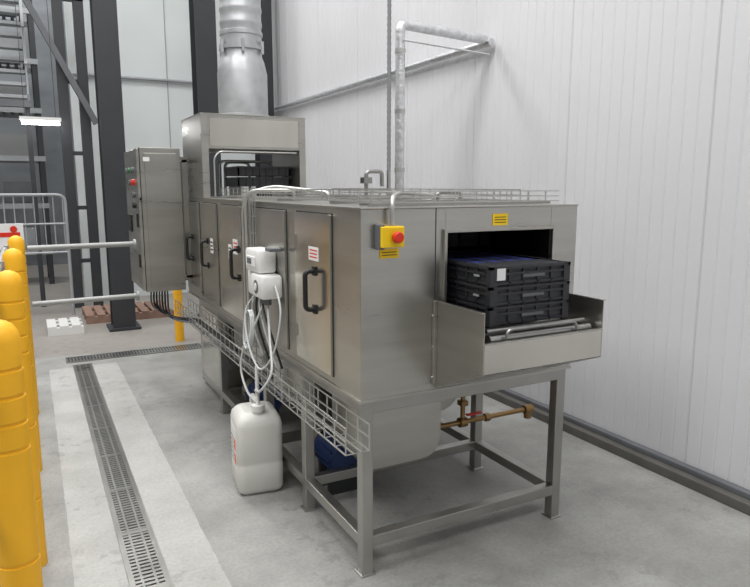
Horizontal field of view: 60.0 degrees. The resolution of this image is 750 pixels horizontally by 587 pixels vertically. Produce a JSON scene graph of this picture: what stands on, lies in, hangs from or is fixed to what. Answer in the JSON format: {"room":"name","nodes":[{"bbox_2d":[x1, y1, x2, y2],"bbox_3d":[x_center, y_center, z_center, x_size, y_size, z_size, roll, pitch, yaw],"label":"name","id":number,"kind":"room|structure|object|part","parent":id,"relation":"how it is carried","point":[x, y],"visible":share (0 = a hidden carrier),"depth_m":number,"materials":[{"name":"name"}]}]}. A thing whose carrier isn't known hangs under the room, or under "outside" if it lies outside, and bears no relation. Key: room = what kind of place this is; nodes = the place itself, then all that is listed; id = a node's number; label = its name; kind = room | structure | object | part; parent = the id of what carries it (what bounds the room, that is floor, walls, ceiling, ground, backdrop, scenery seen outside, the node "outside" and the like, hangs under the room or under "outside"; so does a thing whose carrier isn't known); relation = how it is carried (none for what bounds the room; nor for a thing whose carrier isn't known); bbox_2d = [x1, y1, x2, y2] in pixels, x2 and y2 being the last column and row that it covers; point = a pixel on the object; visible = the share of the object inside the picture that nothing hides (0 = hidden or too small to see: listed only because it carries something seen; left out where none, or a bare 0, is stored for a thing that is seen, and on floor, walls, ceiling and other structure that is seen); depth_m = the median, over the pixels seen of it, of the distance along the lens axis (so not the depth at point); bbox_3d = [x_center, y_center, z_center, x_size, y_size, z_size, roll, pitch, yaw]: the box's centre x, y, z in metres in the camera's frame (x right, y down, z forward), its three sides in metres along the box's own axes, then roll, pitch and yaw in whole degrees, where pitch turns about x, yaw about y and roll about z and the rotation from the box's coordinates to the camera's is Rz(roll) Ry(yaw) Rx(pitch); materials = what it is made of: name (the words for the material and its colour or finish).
{"room":"factory floor","nodes":[
{"label":"factory floor","id":0,"kind":"room"},
{"bbox_2d":[0,0,81,265],"bbox_3d":[-7.827,-3.968,12.406,8.200,7.000,0.100,-5,11,-27],"label":"wall","id":1,"kind":"structure","parent":0,"point":[52,141],"depth_m":13.04,"materials":[{"name":"white metal"}]},
{"bbox_2d":[63,0,251,296],"bbox_3d":[-3.013,-3.465,9.352,2.580,7.000,0.112,-5,11,-27],"label":"wall","id":2,"kind":"structure","parent":0,"point":[154,35],"depth_m":9.24,"materials":[{"name":"white metal"}]},
{"bbox_2d":[72,72,191,83],"bbox_3d":[-3.000,-4.970,9.015,2.440,3.920,0.041,-5,11,-27],"label":"conduit","id":3,"kind":"object","parent":2,"relation":"attached to","point":[74,73],"depth_m":9.21,"materials":[{"name":"silver metal"}]},
{"bbox_2d":[27,263,749,586],"bbox_3d":[-3.132,0.929,4.207,8.200,0.001,20.000,-5,11,-27],"label":"floor","id":4,"kind":"structure","parent":0,"point":[621,523],"depth_m":3.27,"materials":[{"name":"concrete"}]},
{"bbox_2d":[0,223,24,249],"bbox_3d":[-3.508,-0.015,6.064,0.490,1.260,0.077,-5,11,-27],"label":"sign board","id":5,"kind":"object","parent":4,"relation":"on","point":[6,230],"visible":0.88,"depth_m":6.00,"materials":[{"name":"plastic"}]},
{"bbox_2d":[0,0,45,306],"bbox_3d":[-5.089,-2.532,8.607,0.920,5.400,1.200,-5,11,-27],"label":"staircase","id":6,"kind":"structure","parent":4,"relation":"on","point":[4,102],"depth_m":8.47,"materials":[{"name":"grey metal"}]},
{"bbox_2d":[0,0,54,283],"bbox_3d":[-6.851,-3.180,10.079,2.940,6.200,1.000,-5,11,-27],"label":"storage rack","id":7,"kind":"object","parent":4,"relation":"on","point":[13,147],"visible":0.7,"depth_m":10.48,"materials":[{"name":"metal"}]},
{"bbox_2d":[0,193,74,314],"bbox_3d":[-4.511,-0.418,7.717,1.637,1.518,0.037,-5,11,-27],"label":"crowd barrier","id":8,"kind":"object","parent":4,"relation":"on","point":[65,212],"visible":0.91,"depth_m":7.93,"materials":[{"name":"grey metal"}]},
{"bbox_2d":[22,0,103,307],"bbox_3d":[-5.331,-3.098,7.429,3.892,6.900,0.205,-5,11,-27],"label":"support frame","id":9,"kind":"object","parent":4,"relation":"on","point":[80,85],"visible":0.91,"depth_m":8.37,"materials":[{"name":"black metal"}]},
{"bbox_2d":[46,317,84,336],"bbox_3d":[-3.484,0.368,7.308,0.360,0.100,0.500,-5,11,-27],"label":"pallet","id":10,"kind":"object","parent":4,"relation":"on","point":[73,325],"visible":1,"depth_m":7.15,"materials":[{"name":"white plastic"}]},
{"bbox_2d":[0,235,139,586],"bbox_3d":[-0.862,0.600,2.294,0.867,1.271,5.635,-5,11,-27],"label":"barrier","id":11,"kind":"object","parent":4,"relation":"on","point":[23,548],"visible":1,"depth_m":1.69,"materials":[{"name":"yellow plastic"}]},
{"bbox_2d":[89,0,141,331],"bbox_3d":[-2.883,-3.061,6.893,0.336,7.000,0.364,-5,11,-27],"label":"steel column","id":12,"kind":"structure","parent":4,"relation":"on","point":[103,13],"depth_m":7.04,"materials":[{"name":"black metal"}]},
{"bbox_2d":[82,300,173,323],"bbox_3d":[-3.110,0.225,8.172,1.000,0.100,0.700,-5,11,-27],"label":"wooden pallet","id":13,"kind":"object","parent":4,"relation":"on","point":[95,314],"visible":0.52,"depth_m":7.97,"materials":[{"name":"brown wood"}]},
{"bbox_2d":[66,343,200,586],"bbox_3d":[-0.467,1.144,2.873,1.250,0.008,8.120,-5,11,-27],"label":"floor drain grating","id":14,"kind":"object","parent":4,"relation":"on","point":[143,561],"visible":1,"depth_m":3.53,"materials":[{"name":"metal"}]},
{"bbox_2d":[173,290,183,341],"bbox_3d":[-2.051,0.190,6.785,0.090,0.620,0.090,-5,11,-27],"label":"bollard","id":15,"kind":"object","parent":4,"relation":"on","point":[179,326],"visible":0.63,"depth_m":6.76,"materials":[{"name":"yellow metal"}]},
{"bbox_2d":[188,0,221,315],"bbox_3d":[-1.984,-3.156,7.473,0.336,7.000,0.364,-5,11,-27],"label":"steel column","id":16,"kind":"structure","parent":4,"relation":"on","point":[202,14],"depth_m":7.46,"materials":[{"name":"black metal"}]},
{"bbox_2d":[230,393,282,494],"bbox_3d":[-0.642,0.792,3.512,0.242,0.496,0.285,-3,10,-20],"label":"jerrycan","id":17,"kind":"object","parent":4,"relation":"on","point":[256,430],"visible":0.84,"depth_m":3.39,"materials":[{"name":"white plastic"}]},
{"bbox_2d":[255,0,273,195],"bbox_3d":[-1.500,-3.345,8.618,0.280,7.000,0.364,-5,11,-27],"label":"steel column","id":18,"kind":"structure","parent":4,"relation":"on","point":[266,9],"depth_m":8.56,"materials":[{"name":"black metal"}]},
{"bbox_2d":[150,112,605,577],"bbox_3d":[-0.435,-0.136,4.196,1.550,2.105,4.030,-5,11,-27],"label":"washing machine","id":19,"kind":"object","parent":4,"relation":"on","point":[334,306],"visible":0.98,"depth_m":2.95,"materials":[{"name":"silver metal"}]},
{"bbox_2d":[124,147,191,291],"bbox_3d":[-1.717,-0.590,5.122,0.395,1.060,0.670,-5,11,-27],"label":"electrical cabinet","id":20,"kind":"object","parent":19,"relation":"attached to","point":[156,178],"visible":1,"depth_m":4.84,"materials":[{"name":"silver metal"}]},
{"bbox_2d":[217,0,268,115],"bbox_3d":[-1.000,-3.726,4.559,0.400,4.858,0.400,-5,11,-27],"label":"duct","id":21,"kind":"object","parent":19,"relation":"attached to","point":[241,74],"visible":0.92,"depth_m":4.75,"materials":[{"name":"grey metal"}]},
{"bbox_2d":[181,112,305,196],"bbox_3d":[-1.009,-1.040,4.996,0.788,0.583,0.650,-5,11,-27],"label":"hood","id":22,"kind":"object","parent":19,"relation":"attached to","point":[203,134],"depth_m":4.75,"materials":[{"name":"silver metal"}]},
{"bbox_2d":[226,166,291,195],"bbox_3d":[-0.919,-0.877,5.100,0.430,0.227,0.350,-5,11,-27],"label":"plastic crates","id":23,"kind":"object","parent":19,"relation":"on","point":[264,172],"visible":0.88,"depth_m":4.96,"materials":[{"name":"black plastic"}]},
{"bbox_2d":[175,194,369,455],"bbox_3d":[-0.803,-0.093,3.796,0.127,0.970,3.205,-5,11,-27],"label":"cable tray","id":24,"kind":"object","parent":19,"relation":"on","point":[297,273],"depth_m":3.14,"materials":[{"name":"metal"}]},
{"bbox_2d":[221,188,558,205],"bbox_3d":[-0.128,-0.582,3.813,0.982,0.064,2.345,-5,11,-27],"label":"cable tray","id":25,"kind":"object","parent":19,"relation":"on","point":[413,198],"depth_m":2.99,"materials":[{"name":"metal"}]},
{"bbox_3d":[-0.103,0.602,3.876,1.100,0.752,2.285,-5,11,-27],"label":"support frame","id":26,"kind":"part","parent":19,"relation":"part of","materials":[{"name":"silver metal"}]},
{"bbox_2d":[448,231,488,246],"bbox_3d":[0.333,-0.276,3.142,0.536,0.103,0.010,-5,11,-27],"label":"curtain","id":27,"kind":"object","parent":19,"relation":"hanging from","point":[466,238],"depth_m":3.21,"materials":[{"name":"black rubber"}]},
{"bbox_2d":[446,250,570,326],"bbox_3d":[0.479,-0.043,2.833,0.405,0.232,0.601,-5,11,-27],"label":"plastic crates","id":28,"kind":"object","parent":19,"relation":"in","point":[508,288],"visible":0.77,"depth_m":2.60,"materials":[{"name":"black plastic"}]},
{"bbox_2d":[387,0,391,194],"bbox_3d":[0.095,-3.349,4.061,0.028,5.430,0.028,-5,11,-27],"label":"conduit","id":29,"kind":"object","parent":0,"point":[389,5],"depth_m":4.38,"materials":[{"name":"silver metal"}]},
{"bbox_2d":[251,0,749,489],"bbox_3d":[1.586,-2.474,3.330,0.010,7.000,15.040,-5,11,-27],"label":"wall","id":30,"kind":"structure","parent":0,"point":[637,112],"depth_m":3.95,"materials":[{"name":"white metal"}]},
{"bbox_2d":[274,20,494,195],"bbox_3d":[-0.900,-1.653,7.207,0.903,1.320,5.910,-5,11,-27],"label":"pipe","id":31,"kind":"object","parent":30,"relation":"attached to","point":[480,41],"visible":0.93,"depth_m":4.56,"materials":[{"name":"metal"}]},
{"bbox_2d":[483,389,749,515],"bbox_3d":[1.546,0.945,3.849,0.098,0.085,15.000,-5,11,-27],"label":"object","id":32,"kind":"structure","parent":30,"relation":"attached to","point":[737,497],"depth_m":3.77,"materials":[{"name":"grey metal"}]},
{"bbox_3d":[-3.132,-6.028,3.062,8.200,0.100,20.000,-5,11,-27],"label":"ceiling","id":33,"kind":"structure","parent":0,"visible":0},
{"bbox_2d":[14,0,60,125],"bbox_3d":[-4.112,-4.366,7.624,0.460,4.641,0.080,-5,11,-27],"label":"lamp","id":34,"kind":"object","parent":33,"relation":"hanging from","point":[36,120],"visible":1,"depth_m":7.95,"materials":[{"name":"white plastic"}]}
]}

